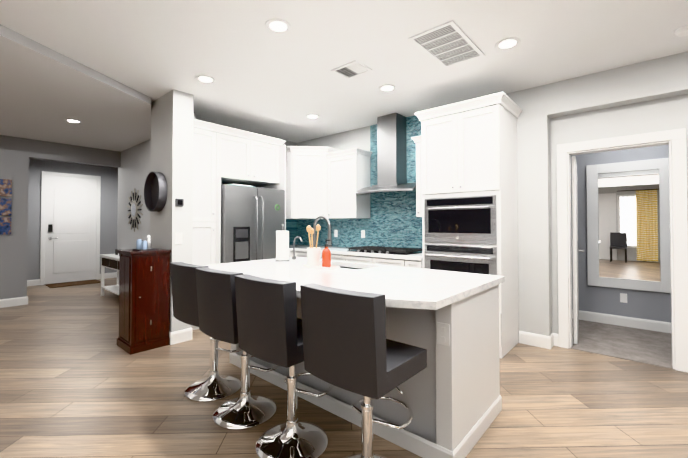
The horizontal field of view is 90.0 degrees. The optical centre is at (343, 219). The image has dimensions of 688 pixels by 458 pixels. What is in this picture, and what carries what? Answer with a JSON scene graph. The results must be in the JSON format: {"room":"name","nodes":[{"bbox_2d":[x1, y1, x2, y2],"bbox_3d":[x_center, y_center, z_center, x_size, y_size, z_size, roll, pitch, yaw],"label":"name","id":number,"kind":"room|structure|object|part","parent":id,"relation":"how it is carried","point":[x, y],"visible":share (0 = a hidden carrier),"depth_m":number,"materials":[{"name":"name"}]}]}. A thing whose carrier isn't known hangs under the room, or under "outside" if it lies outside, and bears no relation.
{"room":"kitchen","nodes":[
{"label":"kitchen","id":0,"kind":"room"},
{"bbox_2d":[0,135,28,298],"bbox_3d":[-6.919,-0.036,3.512,0.178,2.740,5.460,-1,-1,41],"label":"wall","id":1,"kind":"structure","parent":0,"point":[14,159],"depth_m":5.41,"materials":[{"name":"grey paint"}]},
{"bbox_3d":[-5.300,0.104,5.255,0.027,0.265,0.310,-1,-1,41],"label":"canvas picture","id":2,"kind":"part","parent":1,"relation":"part of"},
{"bbox_3d":[-5.300,-0.485,5.265,0.027,0.265,0.310,-1,-1,41],"label":"canvas picture","id":3,"kind":"part","parent":1,"relation":"part of"},
{"bbox_3d":[-5.300,-0.191,5.260,0.027,0.265,0.310,-1,-1,41],"label":"canvas picture","id":4,"kind":"part","parent":1,"relation":"part of"},
{"bbox_2d":[27,158,117,284],"bbox_3d":[-6.193,0.029,7.619,0.120,2.740,2.410,-1,-1,41],"label":"wall","id":5,"kind":"structure","parent":0,"point":[108,209],"depth_m":7.67,"materials":[{"name":"grey paint"}]},
{"bbox_2d":[27,279,39,286],"bbox_3d":[-6.542,1.327,7.093,0.014,0.128,0.410,-1,-1,41],"label":"baseboard","id":6,"kind":"structure","parent":5,"relation":"attached to","point":[36,282],"depth_m":7.17,"materials":[{"name":"white wood"}]},
{"bbox_2d":[40,171,100,284],"bbox_3d":[-6.044,0.195,7.646,0.062,2.410,1.050,-1,-1,41],"label":"door","id":7,"kind":"structure","parent":5,"relation":"attached to","point":[70,232],"depth_m":7.62,"materials":[{"name":"white wood"}]},
{"bbox_2d":[100,272,116,278],"bbox_3d":[-5.586,1.345,8.190,0.014,0.128,0.400,-1,-1,41],"label":"baseboard","id":8,"kind":"structure","parent":5,"relation":"attached to","point":[107,275],"depth_m":8.20,"materials":[{"name":"white"}]},
{"bbox_2d":[29,139,120,167],"bbox_3d":[-4.714,-1.180,6.085,0.150,0.370,1.290,-1,-1,41],"label":"wall","id":9,"kind":"structure","parent":0,"point":[47,150],"depth_m":5.98,"materials":[{"name":"grey paint"}]},
{"bbox_2d":[0,24,195,151],"bbox_3d":[-5.502,-1.372,3.087,9.402,0.079,6.850,-1,-1,41],"label":"ceiling","id":10,"kind":"structure","parent":0,"point":[45,91],"depth_m":3.89,"materials":[{"name":"white paint"}]},
{"bbox_2d":[64,119,81,122],"bbox_3d":[-3.611,-1.305,4.589,0.190,0.005,0.190,-1,-1,41],"label":"recessed light","id":11,"kind":"object","parent":10,"relation":"in","point":[72,121],"visible":1,"depth_m":4.59,"materials":[{"name":"white"}]},
{"bbox_2d":[117,139,150,249],"bbox_3d":[-3.030,0.003,5.959,2.830,2.740,0.760,-1,-1,41],"label":"wall","id":12,"kind":"structure","parent":0,"point":[134,170],"depth_m":6.08,"materials":[{"name":"grey paint"}]},
{"bbox_2d":[127,188,142,231],"bbox_3d":[-3.646,-0.157,5.977,0.737,0.750,0.022,-1,-1,41],"label":"clock","id":13,"kind":"object","parent":12,"relation":"attached to","point":[134,216],"visible":0.98,"depth_m":5.95,"materials":[{"name":"silver metal"}]},
{"bbox_2d":[150,89,192,331],"bbox_3d":[-2.136,-0.026,4.093,0.970,2.740,0.220,-1,-1,41],"label":"wall","id":14,"kind":"structure","parent":0,"point":[172,136],"depth_m":3.80,"materials":[{"name":"grey paint"}]},
{"bbox_2d":[144,171,167,211],"bbox_3d":[-2.135,-0.310,3.893,0.450,0.450,0.085,-1,-1,41],"label":"mirror","id":15,"kind":"object","parent":14,"relation":"attached to","point":[155,192],"visible":1,"depth_m":3.94,"materials":[{"name":"grey metal"}]},
{"bbox_2d":[169,331,172,344],"bbox_3d":[-2.082,1.276,3.869,0.650,0.128,0.014,-1,-1,41],"label":"baseboard","id":16,"kind":"structure","parent":14,"relation":"attached to","point":[170,333],"depth_m":3.66,"materials":[{"name":"white wood"}]},
{"bbox_2d":[175,198,183,205],"bbox_3d":[-1.786,-0.182,3.739,0.024,0.080,0.080,-1,-1,41],"label":"thermostat","id":17,"kind":"object","parent":14,"relation":"attached to","point":[179,202],"visible":0.93,"depth_m":3.73,"materials":[{"name":"black plastic"}]},
{"bbox_2d":[193,119,296,184],"bbox_3d":[-1.635,-0.007,5.315,0.120,2.740,2.280,-1,-1,41],"label":"wall","id":18,"kind":"structure","parent":0,"point":[288,143],"depth_m":5.96,"materials":[{"name":"grey paint"}]},
{"bbox_2d":[286,219,297,244],"bbox_3d":[-1.126,0.226,5.803,0.003,0.449,0.840,-1,-1,41],"label":"tile backsplash","id":19,"kind":"structure","parent":18,"relation":"attached to","point":[291,224],"depth_m":6.05,"materials":[{"name":"tile"}]},
{"bbox_2d":[0,278,687,457],"bbox_3d":[-3.341,1.369,2.542,13.320,0.100,8.970,-1,-1,41],"label":"floor","id":20,"kind":"structure","parent":0,"point":[76,381],"depth_m":2.49,"materials":[{"name":"brown wood"}]},
{"bbox_2d":[0,296,27,307],"bbox_3d":[-6.862,1.269,3.451,0.014,0.128,5.475,-1,-1,41],"label":"baseboard","id":21,"kind":"structure","parent":20,"relation":"on","point":[18,301],"depth_m":5.38,"materials":[{"name":"white wood"}]},
{"bbox_2d":[45,279,100,287],"bbox_3d":[-5.823,1.391,7.435,0.550,0.012,0.890,-1,-1,41],"label":"doormat","id":22,"kind":"object","parent":20,"relation":"on","point":[64,284],"visible":0.86,"depth_m":7.39,"materials":[{"name":"brown fabric"}]},
{"bbox_2d":[99,254,119,295],"bbox_3d":[-3.750,1.001,5.825,1.440,0.740,0.315,-1,-1,41],"label":"console table","id":23,"kind":"object","parent":20,"relation":"on","point":[110,261],"visible":0.44,"depth_m":5.99,"materials":[{"name":"white wood"}]},
{"bbox_2d":[116,248,170,354],"bbox_3d":[-2.136,0.832,3.659,0.442,1.010,0.385,-1,-1,41],"label":"cabinet","id":24,"kind":"object","parent":20,"relation":"on","point":[144,280],"visible":0.98,"depth_m":3.52,"materials":[{"name":"brown wood"}]},
{"bbox_2d":[133,235,157,250],"bbox_3d":[-2.138,0.250,3.667,0.320,0.152,0.180,-1,-1,41],"label":"candles","id":25,"kind":"object","parent":24,"relation":"on","point":[144,245],"visible":1,"depth_m":3.62,"materials":[{"name":"wax"}]},
{"bbox_2d":[170,262,241,401],"bbox_3d":[-1.012,0.829,2.697,0.441,0.985,0.559,-1,-1,41],"label":"stool","id":26,"kind":"object","parent":20,"relation":"on","point":[214,386],"visible":0.62,"depth_m":2.55,"materials":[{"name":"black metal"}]},
{"bbox_2d":[195,267,279,429],"bbox_3d":[-0.670,0.824,2.359,0.441,0.985,0.559,-1,-1,41],"label":"stool","id":27,"kind":"object","parent":20,"relation":"on","point":[217,313],"visible":0.65,"depth_m":2.20,"materials":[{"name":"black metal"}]},
{"bbox_2d":[192,119,285,329],"bbox_3d":[-1.574,0.090,4.726,0.736,2.528,1.473,-1,-1,41],"label":"kitchen cabinet","id":28,"kind":"object","parent":20,"relation":"on","point":[219,158],"visible":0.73,"depth_m":4.32,"materials":[{"name":"white wood"}]},
{"bbox_2d":[220,184,284,263],"bbox_3d":[-1.411,0.447,4.807,0.816,1.815,0.940,-1,-1,41],"label":"fridge","id":29,"kind":"object","parent":20,"relation":"on","point":[252,220],"visible":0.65,"depth_m":4.50,"materials":[{"name":"grey metal"}]},
{"bbox_2d":[234,274,333,457],"bbox_3d":[-0.299,0.818,2.023,0.441,0.985,0.559,-1,-1,41],"label":"stool","id":30,"kind":"object","parent":20,"relation":"on","point":[269,324],"visible":0.81,"depth_m":1.86,"materials":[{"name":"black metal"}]},
{"bbox_2d":[297,253,306,257],"bbox_3d":[-0.351,0.922,5.280,0.525,0.880,0.616,-1,-1,41],"label":"base cabinet","id":31,"kind":"object","parent":20,"relation":"on","point":[304,255],"depth_m":5.12,"materials":[{"name":"white wood"}]},
{"bbox_2d":[321,253,348,261],"bbox_3d":[0.002,0.918,4.973,0.660,0.880,0.616,-1,-1,41],"label":"base cabinet","id":32,"kind":"object","parent":20,"relation":"on","point":[334,256],"depth_m":4.64,"materials":[{"name":"white wood"}]},
{"bbox_2d":[349,257,376,263],"bbox_3d":[0.377,0.912,4.646,0.585,0.880,0.616,-1,-1,41],"label":"base cabinet","id":33,"kind":"object","parent":20,"relation":"on","point":[371,260],"depth_m":4.36,"materials":[{"name":"white wood"}]},
{"bbox_2d":[300,283,426,457],"bbox_3d":[0.119,0.813,1.712,0.441,0.985,0.559,-1,-1,41],"label":"stool","id":34,"kind":"object","parent":20,"relation":"on","point":[348,346],"visible":1,"depth_m":1.51,"materials":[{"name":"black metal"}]},
{"bbox_2d":[230,265,501,457],"bbox_3d":[0.014,0.883,2.785,2.154,0.880,0.799,-1,-1,41],"label":"kitchen island","id":35,"kind":"object","parent":20,"relation":"on","point":[450,396],"depth_m":2.01,"materials":[{"name":"paint"}]},
{"bbox_2d":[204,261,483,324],"bbox_3d":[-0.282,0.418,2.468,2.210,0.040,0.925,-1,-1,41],"label":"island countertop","id":36,"kind":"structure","parent":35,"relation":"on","point":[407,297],"depth_m":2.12,"materials":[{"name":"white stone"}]},
{"bbox_2d":[303,224,338,269],"bbox_3d":[-0.205,0.222,2.839,0.315,0.362,0.150,-1,-1,41],"label":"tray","id":37,"kind":"object","parent":36,"relation":"on","point":[313,257],"visible":1,"depth_m":2.85,"materials":[{"name":"white ceramic"}]},
{"bbox_2d":[264,257,503,288],"bbox_3d":[0.153,0.426,2.968,2.210,0.040,0.400,-1,-1,41],"label":"island countertop","id":38,"kind":"structure","parent":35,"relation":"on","point":[489,280],"depth_m":2.57,"materials":[{"name":"white stone"}]},
{"bbox_2d":[275,224,289,261],"bbox_3d":[-0.601,0.229,3.362,0.150,0.365,0.150,-1,-1,41],"label":"towel holder","id":39,"kind":"object","parent":38,"relation":"on","point":[282,245],"visible":1,"depth_m":3.31,"materials":[{"name":"white paper"}]},
{"bbox_2d":[292,236,301,259],"bbox_3d":[-0.475,0.295,3.504,0.146,0.237,0.044,-1,-1,41],"label":"faucet","id":40,"kind":"object","parent":38,"relation":"on","point":[293,257],"visible":1,"depth_m":3.53,"materials":[{"name":"silver metal"}]},
{"bbox_2d":[313,215,331,246],"bbox_3d":[-0.233,0.187,3.230,0.255,0.444,0.125,-1,-1,41],"label":"faucet","id":41,"kind":"object","parent":38,"relation":"on","point":[329,243],"visible":0.62,"depth_m":3.21,"materials":[{"name":"silver metal"}]},
{"bbox_2d":[377,257,408,266],"bbox_3d":[0.724,0.908,4.344,0.585,0.880,0.616,-1,-1,41],"label":"base cabinet","id":42,"kind":"object","parent":20,"relation":"on","point":[392,261],"depth_m":4.09,"materials":[{"name":"white wood"}]},
{"bbox_2d":[289,245,422,260],"bbox_3d":[0.000,0.457,4.962,2.792,0.040,0.626,-1,-1,41],"label":"countertop","id":43,"kind":"structure","parent":42,"relation":"on","point":[401,254],"depth_m":4.29,"materials":[{"name":"white stone"}]},
{"bbox_2d":[409,257,422,267],"bbox_3d":[0.956,0.904,4.142,0.281,0.880,0.616,-1,-1,41],"label":"base cabinet","id":44,"kind":"object","parent":20,"relation":"on","point":[414,264],"depth_m":3.87,"materials":[{"name":"white wood"}]},
{"bbox_2d":[415,92,521,358],"bbox_3d":[1.360,0.074,3.766,0.936,2.528,0.673,-1,-1,41],"label":"tall cabinet","id":45,"kind":"object","parent":20,"relation":"on","point":[469,197],"visible":0.75,"depth_m":3.52,"materials":[{"name":"white wood"}]},
{"bbox_2d":[0,0,687,142],"bbox_3d":[-2.858,-1.472,3.141,13.320,0.120,10.440,-1,-1,41],"label":"ceiling","id":46,"kind":"structure","parent":0,"point":[267,82],"depth_m":2.84,"materials":[{"name":"white paint"}]},
{"bbox_2d":[195,75,214,82],"bbox_3d":[-1.392,-1.403,3.454,0.190,0.005,0.190,-1,-1,41],"label":"recessed light","id":47,"kind":"object","parent":46,"relation":"in","point":[204,78],"visible":1,"depth_m":3.45,"materials":[{"name":"white"}]},
{"bbox_2d":[265,18,290,33],"bbox_3d":[-0.485,-1.418,2.532,0.190,0.005,0.190,-1,-1,41],"label":"recessed light","id":48,"kind":"object","parent":46,"relation":"in","point":[277,25],"visible":1,"depth_m":2.52,"materials":[{"name":"white"}]},
{"bbox_2d":[306,114,319,118],"bbox_3d":[-0.425,-1.385,4.641,0.190,0.005,0.190,-1,-1,41],"label":"recessed light","id":49,"kind":"object","parent":46,"relation":"in","point":[312,116],"visible":1,"depth_m":4.64,"materials":[{"name":"white"}]},
{"bbox_2d":[331,60,371,78],"bbox_3d":[0.072,-1.403,3.247,0.300,0.013,0.250,-1,-1,41],"label":"ceiling vent","id":50,"kind":"object","parent":46,"relation":"in","point":[353,69],"visible":1,"depth_m":3.24,"materials":[{"name":"white metal"}]},
{"bbox_2d":[378,84,395,91],"bbox_3d":[0.464,-1.400,3.682,0.190,0.005,0.190,-1,-1,41],"label":"recessed light","id":51,"kind":"object","parent":46,"relation":"in","point":[386,88],"visible":1,"depth_m":3.68,"materials":[{"name":"white"}]},
{"bbox_2d":[408,20,484,67],"bbox_3d":[0.856,-1.410,2.823,0.360,0.011,0.660,-1,-1,41],"label":"ceiling vent","id":52,"kind":"object","parent":46,"relation":"in","point":[448,44],"visible":1,"depth_m":2.79,"materials":[{"name":"white metal"}]},
{"bbox_2d":[495,37,520,49],"bbox_3d":[1.320,-1.414,2.777,0.190,0.005,0.190,-1,-1,41],"label":"recessed light","id":53,"kind":"object","parent":46,"relation":"in","point":[507,43],"visible":1,"depth_m":2.77,"materials":[{"name":"white"}]},
{"bbox_2d":[674,25,687,36],"bbox_3d":[2.554,-1.403,2.564,0.136,0.034,0.136,-1,-1,41],"label":"smoke detector","id":54,"kind":"object","parent":46,"relation":"attached to","point":[682,31],"visible":1,"depth_m":2.56,"materials":[{"name":"white plastic"}]},
{"bbox_2d":[297,51,687,335],"bbox_3d":[1.847,-0.030,3.894,7.240,2.740,0.150,-1,-1,41],"label":"wall","id":55,"kind":"structure","parent":0,"point":[648,80],"depth_m":3.60,"materials":[{"name":"grey paint"}]},
{"bbox_2d":[286,146,341,218],"bbox_3d":[-0.673,-0.542,5.490,1.105,1.076,0.757,-1,-1,41],"label":"upper cabinet","id":56,"kind":"object","parent":55,"relation":"attached to","point":[306,182],"visible":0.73,"depth_m":5.16,"materials":[{"name":"white wood"}]},
{"bbox_2d":[326,148,371,218],"bbox_3d":[0.069,-0.499,5.101,0.600,0.976,0.367,-1,-1,41],"label":"upper cabinet","id":57,"kind":"object","parent":55,"relation":"attached to","point":[348,176],"visible":0.98,"depth_m":4.98,"materials":[{"name":"white wood"}]},
{"bbox_2d":[298,115,422,251],"bbox_3d":[0.212,-0.469,5.224,2.794,1.818,0.003,-1,-1,41],"label":"tile backsplash","id":58,"kind":"structure","parent":55,"relation":"attached to","point":[393,220],"depth_m":4.90,"materials":[{"name":"tile"}]},
{"bbox_2d":[361,230,364,237],"bbox_3d":[0.285,0.223,5.141,0.070,0.115,0.008,-1,-1,41],"label":"outlet","id":59,"kind":"object","parent":58,"relation":"attached to","point":[362,233],"visible":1,"depth_m":5.14,"materials":[{"name":"white plastic"}]},
{"bbox_2d":[355,113,415,194],"bbox_3d":[0.567,-0.863,4.568,0.900,1.048,0.510,-1,-1,41],"label":"range hood","id":60,"kind":"object","parent":58,"relation":"attached to","point":[391,155],"visible":0.98,"depth_m":4.55,"materials":[{"name":"silver metal"}]},
{"bbox_2d":[411,135,421,216],"bbox_3d":[1.044,-0.512,4.253,0.268,0.976,0.367,-1,-1,41],"label":"upper cabinet","id":61,"kind":"object","parent":55,"relation":"attached to","point":[417,140],"visible":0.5,"depth_m":4.18,"materials":[{"name":"white wood"}]},
{"bbox_2d":[519,331,551,348],"bbox_3d":[2.008,1.272,3.624,0.299,0.128,0.014,-1,-1,41],"label":"baseboard","id":62,"kind":"structure","parent":55,"relation":"attached to","point":[527,338],"depth_m":3.61,"materials":[{"name":"white wood"}]},
{"bbox_2d":[550,94,687,333],"bbox_3d":[3.226,-0.046,2.873,3.820,2.740,0.120,-1,-1,41],"label":"wall","id":63,"kind":"structure","parent":0,"point":[663,114],"depth_m":3.38,"materials":[{"name":"grey paint"}]},
{"bbox_2d":[557,128,687,372],"bbox_3d":[2.926,0.277,3.658,0.970,2.120,0.961,-1,-1,41],"label":"door frame","id":64,"kind":"structure","parent":63,"relation":"attached to","point":[676,143],"depth_m":3.25,"materials":[{"name":"white wood"}]},
{"bbox_3d":[2.680,0.331,3.985,0.117,1.998,0.789,-1,-1,41],"label":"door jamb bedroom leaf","id":65,"kind":"part","parent":64,"relation":"part of","materials":[{"name":"white wood"}]},
{"bbox_2d":[571,145,670,322],"bbox_3d":[3.690,-0.024,4.259,2.940,2.740,0.120,-1,-1,41],"label":"wall","id":66,"kind":"structure","parent":0,"point":[648,305],"depth_m":4.43,"materials":[{"name":"grey paint"}]},
{"bbox_2d":[572,309,670,332],"bbox_3d":[3.645,1.281,4.186,2.700,0.128,0.014,-1,-1,41],"label":"baseboard","id":67,"kind":"structure","parent":66,"relation":"attached to","point":[653,325],"depth_m":4.29,"materials":[{"name":"white wood"}]},
{"bbox_2d":[620,293,626,302],"bbox_3d":[3.508,0.990,4.315,0.070,0.115,0.007,-1,-1,41],"label":"outlet","id":68,"kind":"object","parent":66,"relation":"attached to","point":[623,297],"visible":1,"depth_m":4.31,"materials":[{"name":"white plastic"}]},
{"bbox_2d":[586,158,670,292],"bbox_3d":[3.535,0.077,4.285,0.830,1.580,0.040,-1,-1,41],"label":"mirror","id":69,"kind":"object","parent":66,"relation":"attached to","point":[628,225],"visible":0.85,"depth_m":4.27,"materials":[{"name":"white mirror"}]},
{"bbox_2d":[570,319,672,368],"bbox_3d":[3.247,1.385,3.727,2.940,0.106,1.470,-1,-1,41],"label":"floor carpet","id":70,"kind":"object","parent":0,"point":[650,347],"visible":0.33,"depth_m":3.68,"materials":[{"name":"grey carpet"}]}
]}

